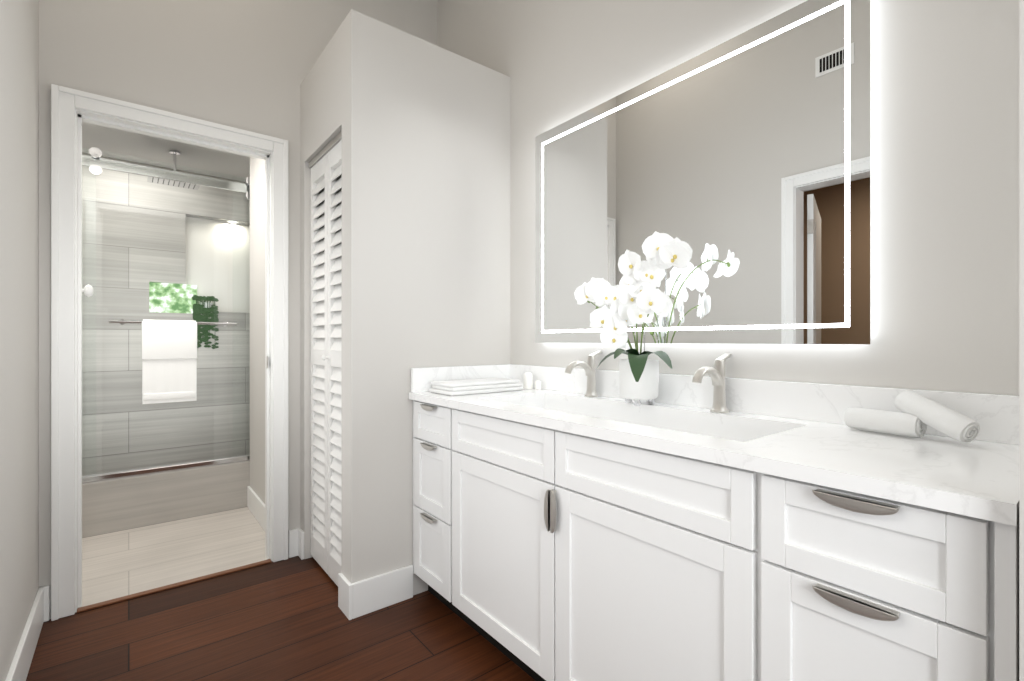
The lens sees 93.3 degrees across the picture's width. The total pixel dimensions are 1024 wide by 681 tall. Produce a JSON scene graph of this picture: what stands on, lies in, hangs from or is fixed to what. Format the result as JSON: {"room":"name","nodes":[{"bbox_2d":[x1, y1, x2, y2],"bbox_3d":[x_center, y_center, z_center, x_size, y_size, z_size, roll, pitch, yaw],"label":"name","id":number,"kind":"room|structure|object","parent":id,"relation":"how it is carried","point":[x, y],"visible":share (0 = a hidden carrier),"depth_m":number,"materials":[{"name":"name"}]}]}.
{"room":"bathroom","nodes":[
{"label":"bathroom","id":0,"kind":"room"},
{"bbox_2d":[0,0,38,680],"bbox_3d":[-0.670,-0.580,0.298,0.120,3.400,4.300,0,0,-38],"label":"wall","id":1,"kind":"structure","parent":0,"point":[19,303],"depth_m":1.57,"materials":[{"name":"paint"}]},
{"bbox_2d":[5,585,49,680],"bbox_3d":[-1.456,1.050,1.410,0.030,0.140,1.334,0,0,-38],"label":"baseboard","id":2,"kind":"structure","parent":1,"relation":"attached to","point":[40,610],"depth_m":1.68,"materials":[{"name":"paint"}]},
{"bbox_2d":[82,153,249,475],"bbox_3d":[-2.818,-0.095,3.636,2.100,2.430,0.200,0,0,-38],"label":"wall","id":3,"kind":"structure","parent":0,"point":[107,281],"depth_m":3.62,"materials":[{"name":"grey tile"}]},
{"bbox_2d":[149,282,196,313],"bbox_3d":[-2.622,-0.325,3.747,0.305,0.230,0.010,0,0,-38],"label":"window","id":4,"kind":"structure","parent":3,"relation":"in","point":[182,305],"depth_m":3.73,"materials":[{"name":"green glass"}]},
{"bbox_2d":[192,295,218,348],"bbox_3d":[-2.443,-0.144,3.849,0.176,0.425,0.112,0,0,-38],"label":"potted plant","id":5,"kind":"object","parent":3,"relation":"on","point":[204,309],"depth_m":3.81,"materials":[{"name":"plant"}]},
{"bbox_2d":[82,121,249,181],"bbox_3d":[-2.290,-1.360,2.970,2.100,0.100,1.900,0,0,-38],"label":"ceiling","id":6,"kind":"structure","parent":0,"point":[110,141],"depth_m":3.37,"materials":[{"name":"paint"}]},
{"bbox_2d":[147,150,199,189],"bbox_3d":[-2.338,-1.206,3.353,0.300,0.206,0.300,0,0,-38],"label":"shower head","id":7,"kind":"object","parent":6,"relation":"attached to","point":[168,182],"visible":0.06,"depth_m":3.38},
{"bbox_2d":[39,0,436,618],"bbox_3d":[-1.450,-0.580,2.345,2.640,3.400,0.124,0,0,-38],"label":"wall","id":8,"kind":"structure","parent":0,"point":[247,65],"depth_m":2.26,"materials":[{"name":"paint"}]},
{"bbox_2d":[51,84,287,620],"bbox_3d":[-1.545,0.048,2.269,0.884,2.145,0.174,0,0,-38],"label":"trim","id":9,"kind":"structure","parent":8,"relation":"attached to","point":[72,109],"depth_m":2.03,"materials":[{"name":"paint"}]},
{"bbox_2d":[250,157,264,503],"bbox_3d":[-1.585,-0.095,3.401,0.460,2.430,1.700,0,0,-38],"label":"wall","id":10,"kind":"structure","parent":0,"point":[257,325],"depth_m":3.07,"materials":[{"name":"paint"}]},
{"bbox_2d":[247,486,264,530],"bbox_3d":[-1.510,1.050,2.925,0.015,0.140,0.860,0,0,-38],"label":"baseboard","id":11,"kind":"structure","parent":10,"relation":"attached to","point":[255,505],"depth_m":2.97,"materials":[{"name":"paint"}]},
{"bbox_2d":[26,507,534,680],"bbox_3d":[-0.743,1.150,1.453,2.640,0.060,6.200,0,0,-38],"label":"floor","id":12,"kind":"structure","parent":0,"point":[285,620],"depth_m":1.89,"materials":[{"name":"brown wood"}]},
{"bbox_2d":[82,460,249,537],"bbox_3d":[-2.495,0.970,3.228,1.900,0.300,0.840,0,0,-38],"label":"bathtub","id":13,"kind":"object","parent":12,"relation":"on","point":[116,505],"visible":0.41,"depth_m":2.97,"materials":[{"name":"grey tile"}]},
{"bbox_2d":[82,147,249,482],"bbox_3d":[-2.250,-0.149,2.919,1.896,1.936,0.129,0,0,-38],"label":"glass","id":14,"kind":"object","parent":13,"relation":"on","point":[169,361],"visible":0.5,"depth_m":2.97,"materials":[{"name":"clear glass"}]},
{"bbox_2d":[409,350,1018,680],"bbox_3d":[0.342,0.580,1.560,0.566,1.079,1.840,0,0,-38],"label":"bathroom vanity","id":15,"kind":"object","parent":12,"relation":"on","point":[587,522],"visible":1,"depth_m":1.11,"materials":[{"name":"paint"}]},
{"bbox_2d":[429,378,522,395],"bbox_3d":[-0.154,0.201,2.142,0.380,0.047,0.191,0,0,-38],"label":"folded towels","id":16,"kind":"object","parent":15,"relation":"on","point":[467,386],"visible":1,"depth_m":2.06,"materials":[{"name":"fabric"}]},
{"bbox_2d":[519,372,540,389],"bbox_3d":[0.072,0.186,2.245,0.072,0.076,0.130,0,0,-38],"label":"candles","id":17,"kind":"object","parent":15,"relation":"on","point":[528,380],"visible":0.85,"depth_m":2.23,"materials":[{"name":"wax"}]},
{"bbox_2d":[574,231,692,405],"bbox_3d":[0.416,-0.064,1.690,0.210,0.577,0.503,0,0,-38],"label":"orchid pot","id":18,"kind":"object","parent":15,"relation":"on","point":[635,297],"visible":1,"depth_m":1.65,"materials":[{"name":"ceramic"}]},
{"bbox_2d":[844,390,979,442],"bbox_3d":[0.929,0.171,1.132,0.080,0.106,0.258,0,0,-25],"label":"rolled towels","id":19,"kind":"object","parent":15,"relation":"on","point":[918,415],"visible":1,"depth_m":1.11,"materials":[{"name":"fabric"}]},
{"bbox_2d":[300,9,509,594],"bbox_3d":[-0.559,-0.110,2.498,0.817,2.460,0.742,0,0,-38],"label":"wall","id":20,"kind":"structure","parent":0,"point":[422,125],"depth_m":2.12,"materials":[{"name":"paint"}]},
{"bbox_2d":[309,131,341,585],"bbox_3d":[-0.868,0.095,2.279,0.071,2.015,0.546,0,0,-38],"label":"closet door","id":21,"kind":"structure","parent":20,"relation":"in","point":[325,164],"depth_m":2.28,"materials":[{"name":"paint"}]},
{"bbox_2d":[341,565,412,619],"bbox_3d":[-0.546,1.050,2.026,0.282,0.140,0.015,0,0,-38],"label":"baseboard","id":22,"kind":"structure","parent":20,"relation":"attached to","point":[368,595],"depth_m":2.00,"materials":[{"name":"paint"}]},
{"bbox_2d":[437,0,1018,395],"bbox_3d":[0.835,-0.580,1.491,0.118,3.400,4.300,0,0,-38],"label":"wall","id":23,"kind":"structure","parent":0,"point":[944,195],"depth_m":1.23,"materials":[{"name":"paint"}]},
{"bbox_2d":[535,0,870,343],"bbox_3d":[0.525,-0.470,1.756,0.033,0.960,1.300,0,0,-38],"label":"led mirror","id":24,"kind":"object","parent":23,"relation":"attached to","point":[740,164],"visible":0.96,"depth_m":1.51,"materials":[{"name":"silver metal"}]},
{"bbox_2d":[1019,0,1023,680],"bbox_3d":[0.956,-0.580,0.767,0.592,3.400,0.155,0,0,-38],"label":"wall","id":25,"kind":"structure","parent":0,"point":[1021,340],"depth_m":0.64,"materials":[{"name":"paint"}]}
]}

